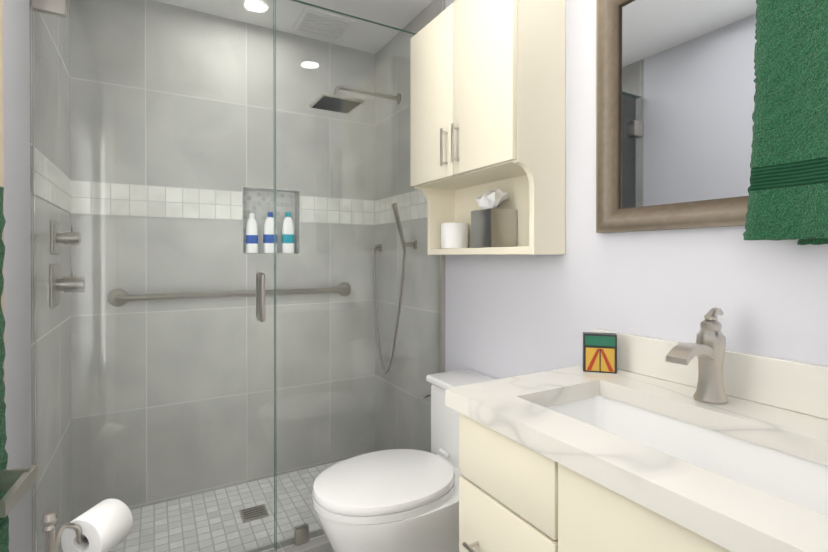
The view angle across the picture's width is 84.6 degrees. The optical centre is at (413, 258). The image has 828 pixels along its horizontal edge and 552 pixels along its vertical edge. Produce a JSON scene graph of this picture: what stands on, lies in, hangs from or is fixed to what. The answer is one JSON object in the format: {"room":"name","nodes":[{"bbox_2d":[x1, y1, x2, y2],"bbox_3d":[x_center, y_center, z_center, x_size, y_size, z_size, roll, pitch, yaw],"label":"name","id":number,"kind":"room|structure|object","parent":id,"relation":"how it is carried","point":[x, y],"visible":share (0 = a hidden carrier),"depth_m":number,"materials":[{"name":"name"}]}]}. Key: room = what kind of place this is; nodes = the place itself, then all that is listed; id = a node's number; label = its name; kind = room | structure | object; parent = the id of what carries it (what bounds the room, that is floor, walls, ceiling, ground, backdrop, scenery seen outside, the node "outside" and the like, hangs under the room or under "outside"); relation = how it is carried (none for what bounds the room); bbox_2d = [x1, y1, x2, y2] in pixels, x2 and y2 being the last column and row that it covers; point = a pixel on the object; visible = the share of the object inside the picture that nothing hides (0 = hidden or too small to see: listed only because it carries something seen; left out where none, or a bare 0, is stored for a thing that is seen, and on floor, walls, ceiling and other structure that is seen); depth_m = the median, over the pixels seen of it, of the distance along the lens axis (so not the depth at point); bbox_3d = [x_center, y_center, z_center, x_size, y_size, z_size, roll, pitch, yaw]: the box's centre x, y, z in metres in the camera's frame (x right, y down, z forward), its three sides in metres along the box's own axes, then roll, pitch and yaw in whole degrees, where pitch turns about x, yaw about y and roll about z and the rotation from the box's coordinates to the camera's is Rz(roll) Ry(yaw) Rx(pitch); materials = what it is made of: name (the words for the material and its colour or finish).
{"room":"bathroom","nodes":[
{"label":"bathroom","id":0,"kind":"room"},
{"bbox_2d":[3,0,71,551],"bbox_3d":[-0.911,-0.006,0.860,0.100,2.400,2.735,0,0,-30],"label":"wall","id":1,"kind":"structure","parent":0,"point":[22,270],"depth_m":1.36,"materials":[{"name":"white paint"}]},
{"bbox_2d":[0,0,37,517],"bbox_3d":[-0.349,0.178,0.189,0.185,2.020,0.799,0,0,-30],"label":"door","id":2,"kind":"structure","parent":1,"relation":"in","point":[17,484],"depth_m":0.51,"materials":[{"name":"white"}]},
{"bbox_2d":[0,187,8,551],"bbox_3d":[-0.441,0.132,0.412,0.052,0.454,0.317,0,0,-30],"label":"towel","id":3,"kind":"object","parent":2,"relation":"hanging from","point":[4,534],"visible":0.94,"depth_m":0.54,"materials":[{"name":"green fabric"}]},
{"bbox_2d":[50,221,85,307],"bbox_3d":[-1.260,0.018,1.665,0.092,0.302,0.150,0,0,-30],"label":"valves","id":4,"kind":"object","parent":1,"relation":"attached to","point":[81,283],"depth_m":1.64,"materials":[{"name":"silver metal"}]},
{"bbox_2d":[70,0,374,519],"bbox_3d":[-0.900,-0.014,2.412,1.457,2.400,0.150,0,0,-30],"label":"wall","id":5,"kind":"structure","parent":0,"point":[85,351],"depth_m":2.26,"materials":[{"name":"tile"}]},
{"bbox_2d":[108,282,350,306],"bbox_3d":[-0.856,0.175,2.311,1.168,0.080,0.070,0,0,-30],"label":"grab bar","id":6,"kind":"object","parent":5,"relation":"attached to","point":[167,296],"depth_m":2.20,"materials":[{"name":"silver metal"}]},
{"bbox_2d":[32,145,426,224],"bbox_3d":[-0.683,-0.270,2.030,1.459,0.145,0.728,0,0,-30],"label":"tile band","id":7,"kind":"object","parent":5,"relation":"attached to","point":[168,202],"visible":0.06,"depth_m":2.19,"materials":[{"name":"tile"}]},
{"bbox_2d":[242,186,299,253],"bbox_3d":[-0.773,-0.199,2.449,0.304,0.354,0.090,0,0,-30],"label":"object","id":8,"kind":"structure","parent":5,"relation":"attached to","point":[297,217],"depth_m":2.50,"materials":[{"name":"tile"}]},
{"bbox_2d":[246,213,257,252],"bbox_3d":[-0.856,-0.134,2.402,0.061,0.211,0.037,0,0,-30],"label":"bottle","id":9,"kind":"object","parent":8,"relation":"in","point":[251,229],"depth_m":2.39,"materials":[{"name":"white plastic"}]},
{"bbox_2d":[263,212,276,253],"bbox_3d":[-0.773,-0.139,2.449,0.072,0.221,0.040,0,0,-30],"label":"bottle","id":10,"kind":"object","parent":8,"relation":"in","point":[268,234],"visible":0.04,"depth_m":2.43,"materials":[{"name":"white plastic"}]},
{"bbox_2d":[282,212,293,253],"bbox_3d":[-0.691,-0.142,2.496,0.066,0.226,0.040,0,0,-30],"label":"bottle","id":11,"kind":"object","parent":8,"relation":"in","point":[289,240],"depth_m":2.48,"materials":[{"name":"white plastic"}]},
{"bbox_2d":[154,0,433,53],"bbox_3d":[-0.235,-1.238,1.240,1.657,0.060,2.735,0,0,-30],"label":"ceiling","id":12,"kind":"structure","parent":0,"point":[400,14],"depth_m":2.24,"materials":[{"name":"white paint"}]},
{"bbox_2d":[292,6,355,40],"bbox_3d":[-0.467,-1.208,2.351,0.260,0.012,0.240,0,0,-30],"label":"ceiling vent","id":13,"kind":"object","parent":12,"relation":"in","point":[323,26],"depth_m":2.34,"materials":[{"name":"white"}]},
{"bbox_2d":[375,0,827,451],"bbox_3d":[0.441,-0.010,1.632,0.100,2.400,2.735,0,0,-30],"label":"wall","id":14,"kind":"structure","parent":0,"point":[507,316],"depth_m":1.43,"materials":[{"name":"white paint"}]},
{"bbox_2d":[248,529,333,551],"bbox_3d":[-0.497,1.140,1.711,1.457,0.100,0.100,0,0,-30],"label":"trim","id":15,"kind":"structure","parent":14,"relation":"attached to","point":[320,544],"depth_m":1.74,"materials":[{"name":"tile"}]},
{"bbox_2d":[32,0,444,551],"bbox_3d":[-0.495,0.054,1.706,1.452,2.069,0.100,0,0,-30],"label":"shower enclosure","id":16,"kind":"object","parent":15,"relation":"on","point":[59,8],"visible":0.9,"depth_m":1.64,"materials":[{"name":"clear glass"}]},
{"bbox_2d":[309,85,400,113],"bbox_3d":[-0.281,-0.826,2.330,0.456,0.122,0.210,0,0,-30],"label":"shower head","id":17,"kind":"object","parent":14,"relation":"attached to","point":[348,103],"depth_m":2.27},
{"bbox_2d":[372,203,416,373],"bbox_3d":[-0.156,0.171,2.439,0.138,0.893,0.457,0,0,-30],"label":"shower","id":18,"kind":"object","parent":14,"relation":"attached to","point":[403,242],"depth_m":2.32,"materials":[{"name":"silver metal"}]},
{"bbox_2d":[410,0,565,254],"bbox_3d":[0.220,-0.463,1.661,0.250,0.895,0.622,0,0,-30],"label":"upper cabinet","id":19,"kind":"object","parent":14,"relation":"attached to","point":[487,94],"visible":1,"depth_m":1.47,"materials":[{"name":"beige wood"}]},
{"bbox_2d":[441,223,467,248],"bbox_3d":[0.166,-0.093,1.863,0.110,0.102,0.110,0,0,-30],"label":"toilet paper roll","id":20,"kind":"object","parent":19,"relation":"in","point":[454,235],"visible":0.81,"depth_m":1.81,"materials":[{"name":"white paper"}]},
{"bbox_2d":[471,189,516,247],"bbox_3d":[0.283,-0.145,1.660,0.123,0.208,0.141,0,0,-30],"label":"box","id":21,"kind":"object","parent":19,"relation":"in","point":[492,225],"visible":0.9,"depth_m":1.61,"materials":[{"name":"silver metal"}]},
{"bbox_2d":[596,0,756,232],"bbox_3d":[0.672,-0.422,1.091,0.032,0.695,0.541,0,0,-30],"label":"mirror","id":22,"kind":"object","parent":14,"relation":"attached to","point":[675,91],"visible":0.73,"depth_m":1.14,"materials":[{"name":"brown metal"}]},
{"bbox_2d":[743,0,827,244],"bbox_3d":[0.791,-0.424,0.802,0.113,0.797,0.341,0,0,-30],"label":"towel","id":23,"kind":"object","parent":14,"relation":"attached to","point":[788,194],"visible":1,"depth_m":0.86,"materials":[{"name":"green fabric"}]},
{"bbox_3d":[-0.235,1.222,1.253,1.657,0.060,2.735,0,0,-30],"label":"floor","id":24,"kind":"structure","parent":0,"visible":0},
{"bbox_2d":[41,499,132,551],"bbox_3d":[-0.815,0.880,1.087,0.241,0.626,0.263,0,0,-30],"label":"toilet paper holder","id":25,"kind":"object","parent":24,"relation":"on","point":[106,525],"visible":1,"depth_m":1.11,"materials":[{"name":"white paper"}]},
{"bbox_2d":[109,459,345,551],"bbox_3d":[-0.692,1.173,2.054,1.457,0.030,0.689,0,0,-30],"label":"floor","id":26,"kind":"structure","parent":24,"relation":"on","point":[260,485],"depth_m":2.02,"materials":[{"name":"tile"}]},
{"bbox_2d":[239,504,268,522],"bbox_3d":[-0.727,1.156,2.068,0.110,0.004,0.110,0,0,-30],"label":"floor drain","id":27,"kind":"object","parent":26,"relation":"on","point":[253,512],"depth_m":2.06,"materials":[{"name":"silver metal"}]},
{"bbox_2d":[312,369,496,551],"bbox_3d":[0.015,0.824,1.544,0.727,0.733,0.448,0,0,-30],"label":"toilet","id":28,"kind":"object","parent":24,"relation":"on","point":[398,500],"visible":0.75,"depth_m":1.38,"materials":[{"name":"white ceramic"}]},
{"bbox_2d":[445,329,827,551],"bbox_3d":[0.544,0.702,0.794,0.555,0.985,0.968,0,0,-30],"label":"bathroom vanity","id":29,"kind":"object","parent":24,"relation":"on","point":[642,450],"visible":0.96,"depth_m":0.87,"materials":[{"name":"beige"}]},
{"bbox_2d":[583,332,616,373],"bbox_3d":[0.506,0.255,1.241,0.084,0.103,0.032,0,0,16],"label":"block","id":30,"kind":"object","parent":29,"relation":"on","point":[599,352],"visible":1,"depth_m":1.23,"materials":[{"name":"multicoloured"}]},
{"bbox_2d":[545,396,827,515],"bbox_3d":[0.488,0.422,0.852,0.288,0.145,0.558,0,0,-30],"label":"sink","id":31,"kind":"object","parent":29,"relation":"in","point":[793,475],"depth_m":0.92,"materials":[{"name":"white ceramic"}]},
{"bbox_2d":[665,307,728,403],"bbox_3d":[0.611,0.207,0.973,0.175,0.201,0.065,0,0,-30],"label":"faucet","id":32,"kind":"object","parent":29,"relation":"on","point":[707,349],"visible":1,"depth_m":0.97,"materials":[{"name":"silver metal"}]}
]}

